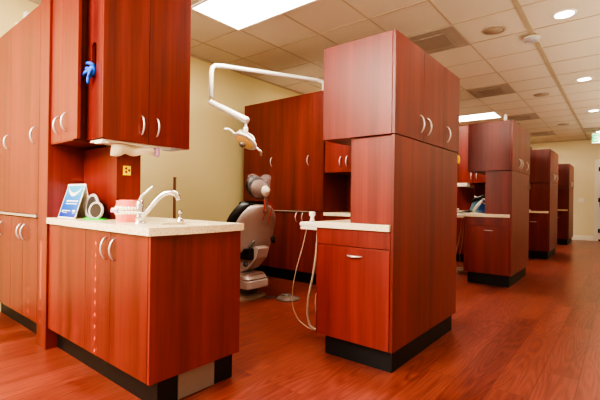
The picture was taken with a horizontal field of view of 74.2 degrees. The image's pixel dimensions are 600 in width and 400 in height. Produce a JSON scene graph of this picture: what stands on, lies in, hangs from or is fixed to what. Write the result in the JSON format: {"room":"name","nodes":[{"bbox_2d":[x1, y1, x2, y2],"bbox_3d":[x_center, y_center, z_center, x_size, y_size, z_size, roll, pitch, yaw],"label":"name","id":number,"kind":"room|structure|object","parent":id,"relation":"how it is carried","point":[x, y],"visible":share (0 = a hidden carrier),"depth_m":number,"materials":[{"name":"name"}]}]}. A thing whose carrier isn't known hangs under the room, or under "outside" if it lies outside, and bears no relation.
{"room":"dental clinic","nodes":[
{"label":"dental clinic","id":0,"kind":"room"},
{"bbox_2d":[0,0,301,310],"bbox_3d":[0.042,-0.419,7.255,0.100,3.000,17.700,1,0,39],"label":"wall","id":1,"kind":"structure","parent":0,"point":[209,174],"depth_m":5.50,"materials":[{"name":"beige paint"}]},
{"bbox_2d":[15,11,29,24],"bbox_3d":[-2.633,-1.722,3.796,0.090,0.150,0.135,1,0,39],"label":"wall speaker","id":2,"kind":"object","parent":1,"relation":"attached to","point":[25,13],"visible":0.22,"depth_m":3.77,"materials":[{"name":"white plastic"}]},
{"bbox_2d":[173,177,176,218],"bbox_3d":[-1.624,0.382,5.118,0.028,1.352,0.033,1,0,39],"label":"strip","id":3,"kind":"object","parent":1,"relation":"attached to","point":[174,178],"visible":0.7,"depth_m":5.11,"materials":[{"name":"brown wood"}]},
{"bbox_2d":[28,0,591,143],"bbox_3d":[2.331,-1.880,5.410,5.750,0.020,17.700,1,0,39],"label":"trim","id":4,"kind":"structure","parent":1,"relation":"attached to","point":[33,1],"depth_m":6.23,"materials":[{"name":"metal"}]},
{"bbox_2d":[0,239,599,399],"bbox_3d":[2.291,1.135,5.407,5.950,0.050,17.900,1,0,39],"label":"floor","id":5,"kind":"structure","parent":0,"point":[537,337],"depth_m":2.72,"materials":[{"name":"brown wood"}]},
{"bbox_2d":[0,4,40,333],"bbox_3d":[-2.186,-0.196,3.485,1.166,2.490,0.637,1,0,39],"label":"tall cabinet","id":6,"kind":"object","parent":5,"relation":"on","point":[19,46],"visible":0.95,"depth_m":3.16,"materials":[{"name":"brown wood"}]},
{"bbox_2d":[36,0,88,349],"bbox_3d":[-1.644,-0.334,3.082,0.177,2.780,0.620,1,0,39],"label":"partition panel","id":7,"kind":"object","parent":5,"relation":"on","point":[59,166],"visible":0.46,"depth_m":2.83,"materials":[{"name":"brown wood"}]},
{"bbox_2d":[51,0,110,148],"bbox_3d":[-1.413,-1.054,2.862,0.442,1.336,0.602,1,0,39],"label":"upper cabinet","id":8,"kind":"object","parent":7,"relation":"attached to","point":[69,18],"visible":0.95,"depth_m":2.62,"materials":[{"name":"brown wood"}]},
{"bbox_2d":[86,0,190,151],"bbox_3d":[-1.095,-1.049,2.772,0.272,1.337,0.640,1,0,39],"label":"upper cabinet","id":9,"kind":"object","parent":8,"relation":"attached to","point":[139,90],"visible":0.98,"depth_m":2.65,"materials":[{"name":"brown wood"}]},
{"bbox_2d":[82,49,95,83],"bbox_3d":[-1.309,-0.884,2.579,0.134,0.294,0.167,1,0,39],"label":"glove","id":10,"kind":"object","parent":9,"relation":"in","point":[90,71],"visible":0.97,"depth_m":2.52,"materials":[{"name":"blue rubber"}]},
{"bbox_2d":[90,139,170,156],"bbox_3d":[-1.147,-0.330,2.711,0.172,0.101,0.488,1,0,39],"label":"dispenser","id":11,"kind":"object","parent":9,"relation":"attached to","point":[118,148],"visible":1,"depth_m":2.64,"materials":[{"name":"white plastic"}]},
{"bbox_2d":[90,139,170,149],"bbox_3d":[-1.147,-0.374,2.713,0.168,0.012,0.485,1,0,39],"label":"tray","id":12,"kind":"object","parent":11,"relation":"on","point":[101,141],"depth_m":2.63,"materials":[{"name":"white plastic"}]},
{"bbox_2d":[110,143,154,155],"bbox_3d":[-1.118,-0.321,2.654,0.054,0.082,0.300,1,0,39],"label":"paper towel","id":13,"kind":"object","parent":11,"relation":"hanging from","point":[117,149],"depth_m":2.65,"materials":[{"name":"white paper"}]},
{"bbox_2d":[48,224,240,399],"bbox_3d":[-1.082,0.619,2.588,1.333,0.888,0.630,1,0,39],"label":"base cabinet","id":14,"kind":"object","parent":5,"relation":"on","point":[157,317],"visible":0.97,"depth_m":2.20,"materials":[{"name":"brown wood"}]},
{"bbox_2d":[46,217,243,235],"bbox_3d":[-1.048,0.154,2.591,1.373,0.041,0.630,1,0,39],"label":"countertop","id":15,"kind":"structure","parent":14,"relation":"on","point":[153,226],"depth_m":2.25,"materials":[{"name":"stone"}]},
{"bbox_2d":[58,184,88,218],"bbox_3d":[-1.581,0.007,2.793,0.278,0.239,0.128,1,0,39],"label":"tent card","id":16,"kind":"object","parent":15,"relation":"on","point":[73,205],"visible":0.98,"depth_m":2.77,"materials":[{"name":"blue paper"}]},
{"bbox_2d":[62,187,82,213],"bbox_3d":[-1.593,0.000,2.769,0.213,0.183,0.051,1,0,37],"label":"print","id":17,"kind":"object","parent":16,"relation":"attached to","point":[71,203],"depth_m":2.76,"materials":[{"name":"paper"}]},
{"bbox_2d":[83,217,106,219],"bbox_3d":[-1.364,0.124,2.636,0.259,0.009,0.116,1,0,39],"label":"tray","id":18,"kind":"object","parent":15,"relation":"on","point":[86,218],"visible":0.85,"depth_m":2.57,"materials":[{"name":"green plastic"}]},
{"bbox_2d":[85,194,98,217],"bbox_3d":[-1.415,0.042,2.698,0.172,0.171,0.036,1,0,39],"label":"mirror","id":19,"kind":"object","parent":18,"relation":"on","point":[92,198],"visible":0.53,"depth_m":2.71,"materials":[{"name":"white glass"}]},
{"bbox_2d":[88,202,103,218],"bbox_3d":[-1.338,0.069,2.603,0.120,0.119,0.028,1,0,18],"label":"mirror","id":20,"kind":"object","parent":18,"relation":"on","point":[96,209],"visible":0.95,"depth_m":2.60,"materials":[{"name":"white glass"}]},
{"bbox_2d":[84,146,140,218],"bbox_3d":[-1.370,-0.121,2.876,0.508,0.499,0.170,1,0,39],"label":"divider","id":21,"kind":"object","parent":15,"relation":"on","point":[104,177],"visible":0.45,"depth_m":2.74,"materials":[{"name":"brown wood"}]},
{"bbox_2d":[123,166,130,175],"bbox_3d":[-1.179,-0.201,2.702,0.005,0.064,0.054,1,0,39],"label":"electrical outlet","id":22,"kind":"object","parent":21,"relation":"attached to","point":[126,169],"visible":1,"depth_m":2.70,"materials":[{"name":"yellow plastic"}]},
{"bbox_2d":[110,208,145,213],"bbox_3d":[-0.969,0.061,2.220,0.346,0.026,0.020,1,0,37],"label":"toothbrush","id":23,"kind":"object","parent":15,"relation":"on","point":[115,210],"visible":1,"depth_m":2.27,"materials":[{"name":"white plastic"}]},
{"bbox_2d":[115,200,143,221],"bbox_3d":[-1.069,0.065,2.450,0.186,0.133,0.134,1,0,39],"label":"model","id":24,"kind":"object","parent":15,"relation":"on","point":[123,205],"visible":0.68,"depth_m":2.39},
{"bbox_2d":[133,185,180,223],"bbox_3d":[-0.807,0.026,2.237,0.262,0.220,0.064,1,0,1],"label":"faucet","id":25,"kind":"object","parent":15,"relation":"on","point":[139,219],"visible":0.98,"depth_m":2.23,"materials":[{"name":"silver metal"}]},
{"bbox_2d":[176,209,183,222],"bbox_3d":[-0.725,0.097,2.415,0.048,0.081,0.078,1,0,-37],"label":"soap dispenser","id":26,"kind":"object","parent":15,"relation":"on","point":[179,220],"visible":1,"depth_m":2.42,"materials":[{"name":"silver metal"}]},
{"bbox_2d":[226,176,275,301],"bbox_3d":[-0.922,0.390,4.649,1.560,1.353,0.721,1,0,39],"label":"dental chair","id":27,"kind":"object","parent":5,"relation":"on","point":[258,218],"visible":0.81,"depth_m":4.19,"materials":[{"name":"grey plastic"}]},
{"bbox_2d":[226,201,268,222],"bbox_3d":[-0.518,0.287,4.324,0.286,0.570,0.700,1,0,39],"label":"cushion","id":28,"kind":"object","parent":27,"relation":"on","point":[245,212],"depth_m":4.12,"materials":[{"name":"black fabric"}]},
{"bbox_2d":[264,293,299,301],"bbox_3d":[-0.174,1.049,4.345,0.371,0.054,0.258,1,0,39],"label":"foot pedal","id":29,"kind":"object","parent":5,"relation":"on","point":[285,297],"visible":0.97,"depth_m":4.26,"materials":[{"name":"grey plastic"}]},
{"bbox_2d":[243,91,346,284],"bbox_3d":[-0.110,-0.147,5.579,1.445,2.450,0.587,1,0,39],"label":"storage cabinet","id":30,"kind":"object","parent":5,"relation":"on","point":[288,132],"visible":0.75,"depth_m":5.25,"materials":[{"name":"brown wood"}]},
{"bbox_2d":[208,63,323,155],"bbox_3d":[-0.262,-1.018,4.617,1.526,1.075,0.490,1,0,-25],"label":"light","id":31,"kind":"object","parent":30,"relation":"attached to","point":[246,140],"visible":0.94,"depth_m":4.46,"materials":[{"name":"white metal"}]},
{"bbox_2d":[323,141,350,220],"bbox_3d":[0.908,-0.134,4.776,1.142,2.450,0.587,1,0,39],"label":"tall cabinet","id":32,"kind":"object","parent":5,"relation":"on","point":[337,156],"visible":0.11,"depth_m":4.84,"materials":[{"name":"brown wood"}]},
{"bbox_2d":[323,212,349,216],"bbox_3d":[0.901,0.181,4.772,1.142,0.041,0.535,1,0,39],"label":"countertop","id":33,"kind":"structure","parent":32,"relation":"on","point":[347,214],"depth_m":4.84,"materials":[{"name":"stone"}]},
{"bbox_2d":[315,29,459,372],"bbox_3d":[0.731,0.025,3.040,0.622,2.125,1.257,1,0,39],"label":"cabinet tower","id":34,"kind":"object","parent":5,"relation":"on","point":[386,273],"visible":1,"depth_m":2.61,"materials":[{"name":"brown wood"}]},
{"bbox_2d":[291,212,316,330],"bbox_3d":[0.125,0.562,3.147,0.452,0.938,0.190,1,0,39],"label":"hose","id":35,"kind":"object","parent":34,"relation":"attached to","point":[308,225],"visible":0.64,"depth_m":3.15,"materials":[{"name":"white plastic"}]},
{"bbox_2d":[300,221,314,226],"bbox_3d":[0.179,0.191,3.114,0.330,0.033,0.180,1,0,39],"label":"tray","id":36,"kind":"object","parent":35,"relation":"on","point":[308,223],"depth_m":3.10,"materials":[{"name":"white plastic"}]},
{"bbox_2d":[315,219,390,231],"bbox_3d":[0.700,0.177,3.050,0.564,0.041,1.198,1,0,39],"label":"countertop","id":37,"kind":"structure","parent":34,"relation":"on","point":[337,224],"depth_m":2.58,"materials":[{"name":"stone"}]},
{"bbox_2d":[456,267,466,272],"bbox_3d":[2.460,1.079,6.082,0.222,0.066,0.202,1,0,39],"label":"foot pedal","id":38,"kind":"object","parent":5,"relation":"on","point":[460,268],"visible":0.32,"depth_m":6.01,"materials":[{"name":"brown"}]},
{"bbox_2d":[456,125,484,261],"bbox_3d":[3.010,-0.104,7.359,1.142,2.450,0.587,1,0,39],"label":"tall cabinet","id":39,"kind":"object","parent":5,"relation":"on","point":[464,195],"visible":0.19,"depth_m":7.11,"materials":[{"name":"brown wood"}]},
{"bbox_2d":[457,183,473,187],"bbox_3d":[2.897,-0.258,6.986,0.270,0.084,0.170,1,0,39],"label":"dispenser","id":40,"kind":"object","parent":39,"relation":"attached to","point":[467,185],"visible":0.9,"depth_m":6.93,"materials":[{"name":"white plastic"}]},
{"bbox_2d":[463,120,529,286],"bbox_3d":[2.824,0.055,5.613,0.622,2.125,1.257,1,0,39],"label":"cabinet tower","id":41,"kind":"object","parent":5,"relation":"on","point":[496,240],"visible":1,"depth_m":5.17,"materials":[{"name":"brown wood"}]},
{"bbox_2d":[456,208,467,271],"bbox_3d":[2.397,0.594,5.939,0.452,0.938,0.190,1,0,39],"label":"hose","id":42,"kind":"object","parent":41,"relation":"attached to","point":[461,216],"visible":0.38,"depth_m":5.91,"materials":[{"name":"white plastic"}]},
{"bbox_2d":[457,210,472,212],"bbox_3d":[2.443,0.170,5.877,0.232,0.066,0.063,1,0,45],"label":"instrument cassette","id":43,"kind":"object","parent":42,"relation":"on","point":[466,211],"visible":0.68,"depth_m":5.85,"materials":[{"name":"black metal"}]},
{"bbox_2d":[470,196,484,212],"bbox_3d":[2.515,0.061,5.622,0.192,0.243,0.091,1,0,24],"label":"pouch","id":44,"kind":"object","parent":41,"relation":"on","point":[473,205],"visible":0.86,"depth_m":5.61,"materials":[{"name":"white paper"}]},
{"bbox_2d":[478,203,484,212],"bbox_3d":[2.538,0.107,5.494,0.146,0.160,0.095,1,0,20],"label":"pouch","id":45,"kind":"object","parent":41,"relation":"on","point":[481,208],"visible":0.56,"depth_m":5.47,"materials":[{"name":"blue plastic"}]},
{"bbox_2d":[463,212,509,217],"bbox_3d":[2.793,0.207,5.623,0.564,0.041,1.198,1,0,39],"label":"countertop","id":46,"kind":"structure","parent":41,"relation":"on","point":[477,214],"depth_m":5.16,"materials":[{"name":"stone"}]},
{"bbox_2d":[529,147,531,209],"bbox_3d":[5.111,-0.074,9.942,1.142,2.450,0.587,1,0,39],"label":"tall cabinet","id":47,"kind":"object","parent":5,"relation":"on","point":[530,147],"visible":0.02,"depth_m":9.80,"materials":[{"name":"brown wood"}]},
{"bbox_2d":[528,149,558,258],"bbox_3d":[4.939,0.085,8.213,0.622,2.125,1.257,1,0,39],"label":"cabinet tower","id":48,"kind":"object","parent":5,"relation":"on","point":[543,180],"visible":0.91,"depth_m":7.72,"materials":[{"name":"brown wood"}]},
{"bbox_2d":[529,210,548,212],"bbox_3d":[4.908,0.237,8.222,0.564,0.041,1.198,1,0,39],"label":"countertop","id":49,"kind":"structure","parent":48,"relation":"on","point":[530,211],"depth_m":7.68,"materials":[{"name":"stone"}]},
{"bbox_2d":[557,164,573,244],"bbox_3d":[7.143,0.116,10.921,0.622,2.125,1.257,1,0,39],"label":"cabinet tower","id":50,"kind":"object","parent":5,"relation":"on","point":[565,171],"visible":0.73,"depth_m":10.40,"materials":[{"name":"brown wood"}]},
{"bbox_2d":[36,0,599,142],"bbox_3d":[2.331,-1.915,5.410,5.950,0.050,17.900,1,0,39],"label":"ceiling","id":51,"kind":"structure","parent":0,"point":[321,16],"depth_m":4.91,"materials":[{"name":"tile"}]},
{"bbox_2d":[191,0,317,30],"bbox_3d":[-0.405,-1.917,3.816,1.288,0.020,0.665,1,0,39],"label":"recessed light","id":52,"kind":"object","parent":51,"relation":"in","point":[238,15],"visible":0.93,"depth_m":3.99,"materials":[{"name":"white paint"}]},
{"bbox_2d":[191,0,599,142],"bbox_3d":[2.331,-1.888,5.410,5.750,0.006,17.700,1,0,39],"label":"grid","id":53,"kind":"structure","parent":51,"relation":"attached to","point":[429,1],"depth_m":5.04,"materials":[{"name":"metal"}]},
{"bbox_2d":[407,25,469,53],"bbox_3d":[1.611,-1.890,4.755,0.640,0.020,0.655,1,0,39],"label":"ceiling vent","id":54,"kind":"object","parent":51,"relation":"in","point":[446,38],"visible":0.88,"depth_m":4.68,"materials":[{"name":"grey metal"}]},
{"bbox_2d":[459,111,501,121],"bbox_3d":[3.792,-1.858,8.974,1.288,0.020,0.665,1,0,39],"label":"recessed light","id":55,"kind":"object","parent":51,"relation":"in","point":[487,115],"visible":0.61,"depth_m":8.80,"materials":[{"name":"white paint"}]},
{"bbox_2d":[466,83,515,97],"bbox_3d":[3.289,-1.866,6.818,0.640,0.020,0.655,1,0,39],"label":"ceiling vent","id":56,"kind":"object","parent":51,"relation":"in","point":[502,89],"visible":1,"depth_m":6.78,"materials":[{"name":"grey metal"}]},
{"bbox_2d":[482,25,505,34],"bbox_3d":[2.159,-1.886,4.415,0.244,0.013,0.244,1,0,39],"label":"ceiling speaker","id":57,"kind":"object","parent":51,"relation":"attached to","point":[497,29],"visible":1,"depth_m":4.40},
{"bbox_2d":[503,113,540,120],"bbox_3d":[4.968,-1.842,8.881,0.640,0.020,0.655,1,0,39],"label":"ceiling vent","id":58,"kind":"object","parent":51,"relation":"in","point":[532,116],"visible":0.89,"depth_m":8.81,"materials":[{"name":"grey metal"}]},
{"bbox_2d":[523,34,540,42],"bbox_3d":[2.660,-1.846,4.549,0.176,0.056,0.176,1,0,39],"label":"smoke detector","id":59,"kind":"object","parent":51,"relation":"attached to","point":[531,38],"visible":1,"depth_m":4.50,"materials":[{"name":"white plastic"}]},
{"bbox_2d":[533,93,548,96],"bbox_3d":[4.261,-1.856,6.998,0.244,0.013,0.244,1,0,39],"label":"ceiling speaker","id":60,"kind":"object","parent":51,"relation":"attached to","point":[537,94],"visible":1,"depth_m":6.97},
{"bbox_2d":[530,131,555,136],"bbox_3d":[6.647,-1.818,10.945,0.640,0.020,0.655,1,0,39],"label":"ceiling vent","id":61,"kind":"object","parent":51,"relation":"in","point":[548,132],"visible":0.92,"depth_m":10.93,"materials":[{"name":"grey metal"}]},
{"bbox_2d":[511,0,588,139],"bbox_3d":[2.963,-1.876,4.895,0.044,0.013,17.700,1,0,39],"label":"trim","id":62,"kind":"structure","parent":51,"relation":"attached to","point":[516,3],"depth_m":5.16,"materials":[{"name":"metal"}]},
{"bbox_2d":[552,9,576,19],"bbox_3d":[2.680,-1.880,4.017,0.216,0.012,0.216,1,0,39],"label":"recessed light","id":63,"kind":"object","parent":51,"relation":"in","point":[563,14],"visible":1,"depth_m":4.01,"materials":[{"name":"white glass"}]},
{"bbox_2d":[576,77,592,81],"bbox_3d":[4.371,-1.856,6.096,0.216,0.012,0.216,1,0,39],"label":"recessed light","id":64,"kind":"object","parent":51,"relation":"in","point":[582,79],"visible":1,"depth_m":6.10,"materials":[{"name":"white glass"}]},
{"bbox_2d":[584,127,599,131],"bbox_3d":[7.663,-1.805,10.118,0.640,0.020,0.655,1,0,39],"label":"ceiling vent","id":65,"kind":"object","parent":51,"relation":"in","point":[596,129],"visible":1,"depth_m":10.19,"materials":[{"name":"grey metal"}]},
{"bbox_2d":[592,132,599,143],"bbox_3d":[8.111,-1.669,10.569,0.529,0.280,0.057,1,0,39],"label":"exit sign","id":66,"kind":"object","parent":51,"relation":"hanging from","point":[595,136],"visible":1,"depth_m":10.66,"materials":[{"name":"white plastic"}]},
{"bbox_2d":[470,195,484,210],"bbox_3d":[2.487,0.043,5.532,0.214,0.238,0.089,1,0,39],"label":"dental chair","id":67,"kind":"object","parent":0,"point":[480,196],"visible":0.87,"depth_m":5.52,"materials":[{"name":"black plastic"}]},
{"bbox_2d":[530,140,599,235],"bbox_3d":[7.927,-0.310,12.312,5.750,3.000,0.100,1,0,39],"label":"wall","id":68,"kind":"structure","parent":0,"point":[582,154],"depth_m":11.85,"materials":[{"name":"beige paint"}]},
{"bbox_2d":[571,235,593,240],"bbox_3d":[7.134,1.110,12.865,3.850,0.140,0.018,1,0,39],"label":"baseboard","id":69,"kind":"structure","parent":68,"relation":"attached to","point":[575,237],"depth_m":11.81,"materials":[{"name":"white paint"}]},
{"bbox_2d":[594,159,599,240],"bbox_3d":[9.081,0.010,11.302,1.100,2.390,0.085,1,0,39],"label":"door","id":70,"kind":"structure","parent":68,"relation":"in","point":[597,161],"depth_m":11.59,"materials":[{"name":"white paint"}]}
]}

